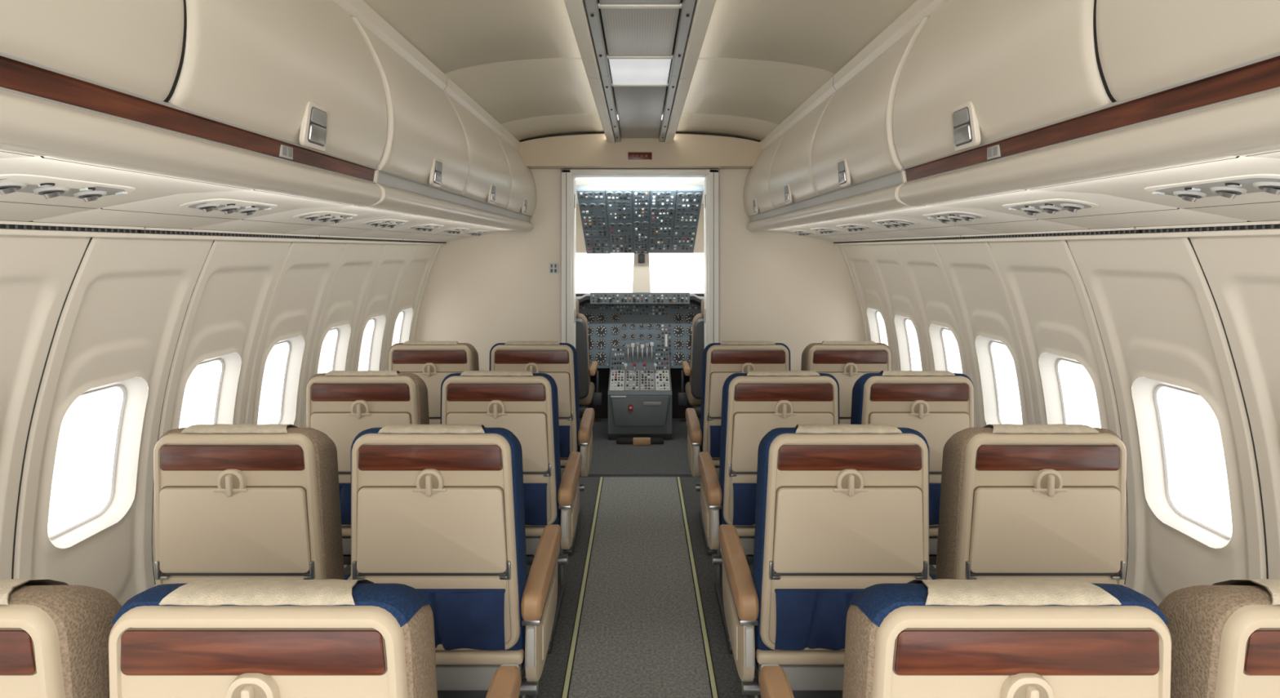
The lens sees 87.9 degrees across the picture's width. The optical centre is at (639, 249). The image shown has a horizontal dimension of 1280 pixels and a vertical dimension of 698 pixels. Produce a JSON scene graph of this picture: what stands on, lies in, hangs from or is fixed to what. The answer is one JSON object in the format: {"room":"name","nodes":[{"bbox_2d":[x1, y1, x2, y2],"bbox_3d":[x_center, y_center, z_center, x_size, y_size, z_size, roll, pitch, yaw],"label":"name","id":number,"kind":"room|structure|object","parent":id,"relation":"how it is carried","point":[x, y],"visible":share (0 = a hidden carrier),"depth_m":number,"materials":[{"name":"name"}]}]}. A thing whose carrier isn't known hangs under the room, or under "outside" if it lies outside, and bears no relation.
{"room":"aircraft cabin","nodes":[
{"label":"aircraft cabin","id":0,"kind":"room"},
{"bbox_2d":[0,235,439,606],"bbox_3d":[-1.553,0.792,1.758,0.240,1.695,6.053,0,0,0],"label":"wall","id":1,"kind":"structure","parent":0,"point":[123,313],"depth_m":2.11,"materials":[{"name":"beige plastic"}]},
{"bbox_2d":[47,377,148,548],"bbox_3d":[-1.650,0.632,2.010,0.118,0.460,0.324,0,0,0],"label":"window","id":2,"kind":"structure","parent":1,"relation":"in","point":[135,390],"depth_m":2.15,"materials":[{"name":"white paint"}]},
{"bbox_2d":[179,352,240,424],"bbox_3d":[-1.650,0.632,2.515,0.118,0.460,0.324,0,0,0],"label":"window","id":3,"kind":"structure","parent":1,"relation":"in","point":[231,362],"depth_m":2.66,"materials":[{"name":"white paint"}]},
{"bbox_2d":[0,220,448,244],"bbox_3d":[-1.434,-0.049,1.750,0.072,0.031,6.200,0,0,0],"label":"air vent grille","id":4,"kind":"object","parent":1,"relation":"in","point":[6,228],"visible":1,"depth_m":1.98,"materials":[{"name":"beige plastic"}]},
{"bbox_2d":[11,237,442,585],"bbox_3d":[-1.553,0.792,2.051,0.240,1.695,5.658,0,0,0],"label":"backing","id":5,"kind":"object","parent":1,"relation":"attached to","point":[414,339],"visible":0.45,"depth_m":1.76,"materials":[{"name":"black"}]},
{"bbox_2d":[265,336,304,424],"bbox_3d":[-1.650,0.632,3.020,0.118,0.460,0.324,0,0,0],"label":"window","id":6,"kind":"structure","parent":1,"relation":"in","point":[296,344],"depth_m":3.17,"materials":[{"name":"white paint"}]},
{"bbox_2d":[329,324,351,370],"bbox_3d":[-1.650,0.632,3.525,0.118,0.460,0.324,0,0,0],"label":"window","id":7,"kind":"structure","parent":1,"relation":"in","point":[344,331],"depth_m":3.67,"materials":[{"name":"white paint"}]},
{"bbox_2d":[359,315,386,370],"bbox_3d":[-1.650,0.632,4.030,0.118,0.460,0.324,0,0,0],"label":"window","id":8,"kind":"structure","parent":1,"relation":"in","point":[380,321],"depth_m":4.18,"materials":[{"name":"white paint"}]},
{"bbox_2d":[398,307,413,342],"bbox_3d":[-1.650,0.632,4.535,0.118,0.460,0.324,0,0,0],"label":"window","id":9,"kind":"structure","parent":1,"relation":"in","point":[407,313],"depth_m":4.68,"materials":[{"name":"white paint"}]},
{"bbox_2d":[363,0,916,142],"bbox_3d":[0.000,-0.811,1.725,1.770,0.091,6.142,0,0,0],"label":"ceiling","id":10,"kind":"structure","parent":0,"point":[521,61],"depth_m":2.79,"materials":[{"name":"beige plastic"}]},
{"bbox_2d":[333,0,519,151],"bbox_3d":[-0.868,-0.738,1.685,0.035,0.075,6.066,0,0,0],"label":"trim","id":11,"kind":"structure","parent":10,"relation":"attached to","point":[366,15],"depth_m":2.53,"materials":[{"name":"plastic"}]},
{"bbox_2d":[564,0,620,143],"bbox_3d":[-0.186,-0.801,1.725,0.100,0.098,6.147,0,0,0],"label":"rails","id":12,"kind":"object","parent":10,"relation":"attached to","point":[584,15],"depth_m":2.63,"materials":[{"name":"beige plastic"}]},
{"bbox_2d":[597,0,682,137],"bbox_3d":[0.000,-0.792,1.733,0.272,0.015,6.158,0,0,0],"label":"ceiling light panel","id":13,"kind":"object","parent":10,"relation":"attached to","point":[640,34],"visible":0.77,"depth_m":2.70,"materials":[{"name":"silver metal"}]},
{"bbox_2d":[659,0,715,143],"bbox_3d":[0.186,-0.801,1.725,0.100,0.098,6.147,0,0,0],"label":"rails","id":14,"kind":"object","parent":10,"relation":"attached to","point":[695,15],"depth_m":2.63,"materials":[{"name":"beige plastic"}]},
{"bbox_2d":[760,0,946,151],"bbox_3d":[0.868,-0.738,1.685,0.035,0.075,6.066,0,0,0],"label":"trim","id":15,"kind":"structure","parent":10,"relation":"attached to","point":[913,15],"depth_m":2.53,"materials":[{"name":"plastic"}]},
{"bbox_2d":[415,120,864,370],"bbox_3d":[0.000,0.345,4.880,3.360,2.590,0.060,0,0,0],"label":"bulkhead","id":16,"kind":"object","parent":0,"point":[483,291],"visible":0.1,"depth_m":4.85,"materials":[{"name":"plastic"}]},
{"bbox_2d":[492,130,536,216],"bbox_3d":[-1.038,-0.468,4.360,0.584,0.464,0.960,0,0,0],"label":"bin","id":17,"kind":"object","parent":16,"relation":"attached to","point":[522,197],"visible":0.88,"depth_m":4.25,"materials":[{"name":"plastic"}]},
{"bbox_2d":[549,262,558,273],"bbox_3d":[-0.630,0.135,4.847,0.068,0.080,0.006,0,0,0],"label":"placard","id":18,"kind":"object","parent":16,"relation":"attached to","point":[553,267],"visible":1,"depth_m":4.85,"materials":[{"name":"grey plastic"}]},
{"bbox_2d":[518,133,761,168],"bbox_3d":[0.000,-0.710,4.774,1.736,0.240,0.148,0,0,0],"label":"panel","id":19,"kind":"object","parent":16,"relation":"attached to","point":[584,151],"depth_m":4.70,"materials":[{"name":"beige plastic"}]},
{"bbox_2d":[626,151,653,160],"bbox_3d":[0.000,-0.663,4.694,0.185,0.063,0.012,0,0,0],"label":"exit sign","id":20,"kind":"object","parent":19,"relation":"attached to","point":[631,156],"visible":1,"depth_m":4.69,"materials":[{"name":"red plastic"}]},
{"bbox_2d":[560,168,719,348],"bbox_3d":[0.000,0.527,4.909,1.154,2.225,0.223,0,0,0],"label":"door frame","id":21,"kind":"structure","parent":16,"relation":"attached to","point":[568,176],"depth_m":4.80,"materials":[{"name":"white paint"}]},
{"bbox_2d":[743,130,787,216],"bbox_3d":[1.038,-0.468,4.360,0.584,0.464,0.960,0,0,0],"label":"bin","id":22,"kind":"object","parent":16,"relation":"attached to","point":[757,197],"visible":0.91,"depth_m":4.25,"materials":[{"name":"plastic"}]},
{"bbox_2d":[560,417,719,697],"bbox_3d":[0.000,1.662,2.825,3.000,0.056,8.350,0,0,0],"label":"floor","id":23,"kind":"structure","parent":0,"point":[609,459],"depth_m":4.97,"materials":[{"name":"grey carpet"}]},
{"bbox_2d":[344,476,935,697],"bbox_3d":[0.000,1.665,1.725,3.200,0.050,6.150,0,0,0],"label":"carpet","id":24,"kind":"object","parent":23,"relation":"on","point":[640,636],"visible":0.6,"depth_m":3.08,"materials":[{"name":"grey carpet"}]},
{"bbox_2d":[0,578,121,697],"bbox_3d":[-1.103,1.080,1.266,0.546,1.130,0.612,0,0,0],"label":"seat","id":25,"kind":"object","parent":24,"relation":"on","point":[54,634],"visible":0.98,"depth_m":1.00,"materials":[{"name":"beige plastic"}]},
{"bbox_2d":[153,423,351,586],"bbox_3d":[-1.125,1.066,2.094,0.546,1.158,0.612,0,0,0],"label":"seat","id":26,"kind":"object","parent":24,"relation":"on","point":[247,501],"visible":0.41,"depth_m":1.81,"materials":[{"name":"beige plastic"}]},
{"bbox_2d":[108,578,520,697],"bbox_3d":[-0.567,1.080,1.266,0.583,1.130,0.612,0,0,0],"label":"seat","id":27,"kind":"object","parent":24,"relation":"on","point":[237,637],"visible":1,"depth_m":0.98,"materials":[{"name":"beige plastic"}]},
{"bbox_2d":[306,370,429,564],"bbox_3d":[-1.125,1.066,2.924,0.546,1.158,0.612,0,0,0],"label":"seat","id":28,"kind":"object","parent":24,"relation":"on","point":[341,405],"visible":0.41,"depth_m":2.64,"materials":[{"name":"beige plastic"}]},
{"bbox_2d":[388,341,479,424],"bbox_3d":[-1.125,1.066,3.794,0.546,1.158,0.612,0,0,0],"label":"seat","id":29,"kind":"object","parent":24,"relation":"on","point":[431,361],"visible":0.3,"depth_m":3.51,"materials":[{"name":"beige plastic"}]},
{"bbox_2d":[346,423,561,697],"bbox_3d":[-0.567,1.066,2.094,0.583,1.158,0.612,0,0,0],"label":"seat","id":30,"kind":"object","parent":24,"relation":"on","point":[437,511],"visible":0.8,"depth_m":1.82,"materials":[{"name":"beige plastic"}]},
{"bbox_2d":[440,370,582,653],"bbox_3d":[-0.567,1.066,2.924,0.583,1.158,0.612,0,0,0],"label":"seat","id":31,"kind":"object","parent":24,"relation":"on","point":[525,403],"visible":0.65,"depth_m":2.65,"materials":[{"name":"beige plastic"}]},
{"bbox_2d":[489,341,594,555],"bbox_3d":[-0.567,1.066,3.794,0.583,1.158,0.612,0,0,0],"label":"seat","id":32,"kind":"object","parent":24,"relation":"on","point":[559,361],"visible":0.48,"depth_m":3.52,"materials":[{"name":"beige plastic"}]},
{"bbox_2d":[685,341,790,555],"bbox_3d":[0.567,1.066,3.794,0.583,1.158,0.612,0,0,0],"label":"seat","id":33,"kind":"object","parent":24,"relation":"on","point":[720,361],"visible":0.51,"depth_m":3.52,"materials":[{"name":"beige plastic"}]},
{"bbox_2d":[697,370,839,653],"bbox_3d":[0.567,1.066,2.924,0.583,1.158,0.612,0,0,0],"label":"seat","id":34,"kind":"object","parent":24,"relation":"on","point":[754,403],"visible":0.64,"depth_m":2.65,"materials":[{"name":"beige plastic"}]},
{"bbox_2d":[718,423,932,697],"bbox_3d":[0.567,1.066,2.094,0.583,1.158,0.612,0,0,0],"label":"seat","id":35,"kind":"object","parent":24,"relation":"on","point":[842,511],"visible":0.82,"depth_m":1.82,"materials":[{"name":"beige plastic"}]},
{"bbox_2d":[800,341,891,424],"bbox_3d":[1.125,1.066,3.794,0.546,1.158,0.612,0,0,0],"label":"seat","id":36,"kind":"object","parent":24,"relation":"on","point":[846,361],"visible":0.3,"depth_m":3.51,"materials":[{"name":"beige plastic"}]},
{"bbox_2d":[850,370,973,564],"bbox_3d":[1.125,1.066,2.924,0.546,1.158,0.612,0,0,0],"label":"seat","id":37,"kind":"object","parent":24,"relation":"on","point":[938,405],"visible":0.37,"depth_m":2.64,"materials":[{"name":"beige plastic"}]},
{"bbox_2d":[759,578,1171,697],"bbox_3d":[0.567,1.080,1.266,0.583,1.130,0.612,0,0,0],"label":"seat","id":38,"kind":"object","parent":24,"relation":"on","point":[940,637],"visible":1,"depth_m":0.98,"materials":[{"name":"beige plastic"}]},
{"bbox_2d":[928,423,1126,586],"bbox_3d":[1.125,1.066,2.094,0.546,1.158,0.612,0,0,0],"label":"seat","id":39,"kind":"object","parent":24,"relation":"on","point":[1031,501],"visible":0.52,"depth_m":1.81,"materials":[{"name":"beige plastic"}]},
{"bbox_2d":[1158,578,1279,697],"bbox_3d":[1.103,1.080,1.266,0.546,1.130,0.612,0,0,0],"label":"seat","id":40,"kind":"object","parent":24,"relation":"on","point":[1225,635],"visible":0.98,"depth_m":1.00,"materials":[{"name":"beige plastic"}]},
{"bbox_2d":[575,177,704,445],"bbox_3d":[0.000,0.460,5.960,2.320,2.361,2.080,0,0,0],"label":"cockpit","id":41,"kind":"object","parent":23,"relation":"on","point":[640,351],"visible":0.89,"depth_m":5.90,"materials":[{"name":"grey paint"},{"name":"black plastic"},{"name":"glass"}]},
{"bbox_2d":[575,177,704,180],"bbox_3d":[0.000,-0.547,5.080,1.000,0.025,0.040,0,0,0],"label":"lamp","id":42,"kind":"object","parent":41,"relation":"attached to","point":[576,179],"depth_m":5.06,"materials":[{"name":"white"}]},
{"bbox_2d":[7,0,1272,240],"bbox_3d":[0.000,-0.525,1.800,3.000,0.990,6.300,0,0,0],"label":"lining","id":43,"kind":"object","parent":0,"point":[598,0],"visible":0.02,"depth_m":3.17,"materials":[{"name":"black"}]},
{"bbox_2d":[0,147,519,240],"bbox_3d":[-1.125,-0.109,1.745,0.650,0.089,6.190,0,0,0],"label":"panels","id":44,"kind":"object","parent":43,"relation":"attached to","point":[34,187],"visible":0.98,"depth_m":1.61,"materials":[{"name":"beige plastic"}]},
{"bbox_2d":[0,173,135,202],"bbox_3d":[-1.100,-0.118,1.250,0.124,0.044,0.310,0,0,0],"label":"light","id":45,"kind":"object","parent":44,"relation":"attached to","point":[47,186],"depth_m":1.24,"materials":[{"name":"white plastic"}]},
{"bbox_2d":[0,51,381,205],"bbox_3d":[-0.809,-0.189,0.322,0.068,0.114,3.344,0,0,0],"label":"valance","id":46,"kind":"object","parent":44,"relation":"on","point":[43,111],"visible":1,"depth_m":1.07,"materials":[{"name":"beige plastic"}]},
{"bbox_2d":[0,0,184,104],"bbox_3d":[-1.038,-0.468,0.665,0.584,0.464,0.890,0,0,0],"label":"bin","id":47,"kind":"object","parent":46,"relation":"on","point":[132,46],"visible":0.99,"depth_m":0.95,"materials":[{"name":"plastic"}]},
{"bbox_2d":[164,0,386,168],"bbox_3d":[-1.038,-0.468,1.551,0.584,0.464,0.882,0,0,0],"label":"bin","id":48,"kind":"object","parent":46,"relation":"on","point":[304,73],"visible":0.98,"depth_m":1.43,"materials":[{"name":"plastic"}]},
{"bbox_2d":[179,198,277,215],"bbox_3d":[-1.100,-0.118,1.790,0.124,0.044,0.310,0,0,0],"label":"light","id":49,"kind":"object","parent":44,"relation":"attached to","point":[227,206],"depth_m":1.75,"materials":[{"name":"white plastic"}]},
{"bbox_2d":[293,211,357,223],"bbox_3d":[-1.100,-0.118,2.330,0.124,0.044,0.310,0,0,0],"label":"light","id":50,"kind":"object","parent":44,"relation":"attached to","point":[322,216],"depth_m":2.29,"materials":[{"name":"white plastic"}]},
{"bbox_2d":[360,218,408,228],"bbox_3d":[-1.100,-0.118,2.870,0.124,0.044,0.310,0,0,0],"label":"light","id":51,"kind":"object","parent":44,"relation":"attached to","point":[390,223],"depth_m":2.82,"materials":[{"name":"white plastic"}]},
{"bbox_2d":[406,223,444,231],"bbox_3d":[-1.100,-0.118,3.410,0.124,0.044,0.310,0,0,0],"label":"light","id":52,"kind":"object","parent":44,"relation":"attached to","point":[423,227],"depth_m":3.36,"materials":[{"name":"white plastic"}]},
{"bbox_2d":[372,169,533,231],"bbox_3d":[-0.809,-0.189,3.428,0.068,0.114,2.824,0,0,0],"label":"valance","id":53,"kind":"object","parent":44,"relation":"on","point":[405,194],"visible":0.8,"depth_m":2.65,"materials":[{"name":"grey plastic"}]},
{"bbox_2d":[360,23,468,194],"bbox_3d":[-1.038,-0.468,2.474,0.584,0.464,0.912,0,0,0],"label":"bin","id":54,"kind":"object","parent":53,"relation":"on","point":[429,147],"visible":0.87,"depth_m":2.35,"materials":[{"name":"plastic"}]},
{"bbox_2d":[444,92,511,208],"bbox_3d":[-1.038,-0.468,3.405,0.584,0.464,0.950,0,0,0],"label":"bin","id":55,"kind":"object","parent":53,"relation":"on","point":[488,179],"visible":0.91,"depth_m":3.28,"materials":[{"name":"plastic"}]},
{"bbox_2d":[439,227,470,234],"bbox_3d":[-1.100,-0.118,3.950,0.124,0.044,0.310,0,0,0],"label":"light","id":56,"kind":"object","parent":44,"relation":"attached to","point":[453,230],"depth_m":3.90,"materials":[{"name":"white plastic"}]},
{"bbox_2d":[464,230,489,235],"bbox_3d":[-1.100,-0.118,4.490,0.124,0.044,0.310,0,0,0],"label":"light","id":57,"kind":"object","parent":44,"relation":"attached to","point":[478,233],"depth_m":4.44,"materials":[{"name":"white plastic"}]},
{"bbox_2d":[351,17,394,206],"bbox_3d":[-0.813,-0.416,2.005,0.139,0.569,0.026,0,0,0],"label":"rib","id":58,"kind":"object","parent":43,"relation":"attached to","point":[389,104],"visible":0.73,"depth_m":2.00,"materials":[{"name":"plastic"}]},
{"bbox_2d":[885,17,928,206],"bbox_3d":[0.813,-0.416,2.005,0.139,0.569,0.026,0,0,0],"label":"rib","id":59,"kind":"object","parent":43,"relation":"attached to","point":[890,104],"visible":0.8,"depth_m":2.00,"materials":[{"name":"plastic"}]},
{"bbox_2d":[760,147,1279,240],"bbox_3d":[1.125,-0.109,1.745,0.650,0.089,6.190,0,0,0],"label":"panels","id":60,"kind":"object","parent":43,"relation":"attached to","point":[1245,187],"visible":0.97,"depth_m":1.61,"materials":[{"name":"beige plastic"}]},
{"bbox_2d":[790,230,815,235],"bbox_3d":[1.100,-0.118,4.490,0.124,0.044,0.310,0,0,0],"label":"light","id":61,"kind":"object","parent":60,"relation":"attached to","point":[801,233],"depth_m":4.44,"materials":[{"name":"white plastic"}]},
{"bbox_2d":[809,227,840,234],"bbox_3d":[1.100,-0.118,3.950,0.124,0.044,0.310,0,0,0],"label":"light","id":62,"kind":"object","parent":60,"relation":"attached to","point":[822,230],"depth_m":3.90,"materials":[{"name":"white plastic"}]},
{"bbox_2d":[746,169,907,231],"bbox_3d":[0.809,-0.189,3.428,0.068,0.114,2.824,0,0,0],"label":"valance","id":63,"kind":"object","parent":60,"relation":"on","point":[874,194],"visible":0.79,"depth_m":2.65,"materials":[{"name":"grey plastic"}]},
{"bbox_2d":[768,92,835,208],"bbox_3d":[1.038,-0.468,3.405,0.584,0.464,0.950,0,0,0],"label":"bin","id":64,"kind":"object","parent":63,"relation":"on","point":[791,179],"visible":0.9,"depth_m":3.28,"materials":[{"name":"plastic"}]},
{"bbox_2d":[811,23,919,194],"bbox_3d":[1.038,-0.468,2.474,0.584,0.464,0.912,0,0,0],"label":"bin","id":65,"kind":"object","parent":63,"relation":"on","point":[850,147],"visible":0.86,"depth_m":2.35,"materials":[{"name":"plastic"}]},
{"bbox_2d":[835,223,873,231],"bbox_3d":[1.100,-0.118,3.410,0.124,0.044,0.310,0,0,0],"label":"light","id":66,"kind":"object","parent":60,"relation":"attached to","point":[851,227],"depth_m":3.36,"materials":[{"name":"white plastic"}]},
{"bbox_2d":[871,218,919,228],"bbox_3d":[1.100,-0.118,2.870,0.124,0.044,0.310,0,0,0],"label":"light","id":67,"kind":"object","parent":60,"relation":"attached to","point":[889,223],"depth_m":2.82,"materials":[{"name":"white plastic"}]},
{"bbox_2d":[922,211,986,223],"bbox_3d":[1.100,-0.118,2.330,0.124,0.044,0.310,0,0,0],"label":"light","id":68,"kind":"object","parent":60,"relation":"attached to","point":[944,216],"depth_m":2.29,"materials":[{"name":"white plastic"}]},
{"bbox_2d":[1002,198,1100,215],"bbox_3d":[1.100,-0.118,1.790,0.124,0.044,0.310,0,0,0],"label":"light","id":69,"kind":"object","parent":60,"relation":"attached to","point":[1045,206],"depth_m":1.75,"materials":[{"name":"white plastic"}]},
{"bbox_2d":[898,51,1279,205],"bbox_3d":[0.809,-0.189,0.322,0.068,0.114,3.344,0,0,0],"label":"valance","id":70,"kind":"object","parent":60,"relation":"on","point":[1236,111],"visible":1,"depth_m":1.07,"materials":[{"name":"beige plastic"}]},
{"bbox_2d":[893,0,1115,168],"bbox_3d":[1.038,-0.468,1.551,0.584,0.464,0.882,0,0,0],"label":"bin","id":71,"kind":"object","parent":70,"relation":"on","point":[975,73],"visible":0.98,"depth_m":1.43,"materials":[{"name":"plastic"}]},
{"bbox_2d":[1095,0,1279,104],"bbox_3d":[1.038,-0.468,0.665,0.584,0.464,0.890,0,0,0],"label":"bin","id":72,"kind":"object","parent":70,"relation":"on","point":[1144,46],"visible":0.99,"depth_m":0.95,"materials":[{"name":"plastic"}]},
{"bbox_2d":[1144,173,1279,202],"bbox_3d":[1.100,-0.118,1.250,0.124,0.044,0.310,0,0,0],"label":"light","id":73,"kind":"object","parent":60,"relation":"attached to","point":[1232,186],"depth_m":1.24,"materials":[{"name":"white plastic"}]},
{"bbox_2d":[840,235,1279,606],"bbox_3d":[1.553,0.792,1.758,0.240,1.695,6.053,0,0,0],"label":"wall","id":74,"kind":"structure","parent":0,"point":[1157,315],"depth_m":2.12,"materials":[{"name":"beige plastic"}]},
{"bbox_2d":[866,307,881,342],"bbox_3d":[1.650,0.632,4.535,0.118,0.460,0.324,0,0,0],"label":"window","id":75,"kind":"structure","parent":74,"relation":"in","point":[871,313],"depth_m":4.68,"materials":[{"name":"white paint"}]},
{"bbox_2d":[893,315,920,370],"bbox_3d":[1.650,0.632,4.030,0.118,0.460,0.324,0,0,0],"label":"window","id":76,"kind":"structure","parent":74,"relation":"in","point":[900,321],"depth_m":4.18,"materials":[{"name":"white paint"}]},
{"bbox_2d":[928,324,950,370],"bbox_3d":[1.650,0.632,3.525,0.118,0.460,0.324,0,0,0],"label":"window","id":77,"kind":"structure","parent":74,"relation":"in","point":[935,331],"depth_m":3.67,"materials":[{"name":"white paint"}]},
{"bbox_2d":[975,336,1014,424],"bbox_3d":[1.650,0.632,3.020,0.118,0.460,0.324,0,0,0],"label":"window","id":78,"kind":"structure","parent":74,"relation":"in","point":[983,344],"depth_m":3.17,"materials":[{"name":"white paint"}]},
{"bbox_2d":[837,237,1268,585],"bbox_3d":[1.553,0.792,2.051,0.240,1.695,5.658,0,0,0],"label":"backing","id":79,"kind":"object","parent":74,"relation":"attached to","point":[865,339],"visible":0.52,"depth_m":1.76,"materials":[{"name":"black"}]},
{"bbox_2d":[831,220,1279,244],"bbox_3d":[1.434,-0.049,1.750,0.072,0.031,6.200,0,0,0],"label":"air vent grille","id":80,"kind":"object","parent":74,"relation":"in","point":[1257,228],"visible":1,"depth_m":1.98,"materials":[{"name":"beige plastic"}]},
{"bbox_2d":[1039,352,1100,424],"bbox_3d":[1.650,0.632,2.515,0.118,0.460,0.324,0,0,0],"label":"window","id":81,"kind":"structure","parent":74,"relation":"in","point":[1048,362],"depth_m":2.66,"materials":[{"name":"white paint"}]},
{"bbox_2d":[1131,377,1232,548],"bbox_3d":[1.650,0.632,2.010,0.118,0.460,0.324,0,0,0],"label":"window","id":82,"kind":"structure","parent":74,"relation":"in","point":[1144,390],"depth_m":2.15,"materials":[{"name":"white paint"}]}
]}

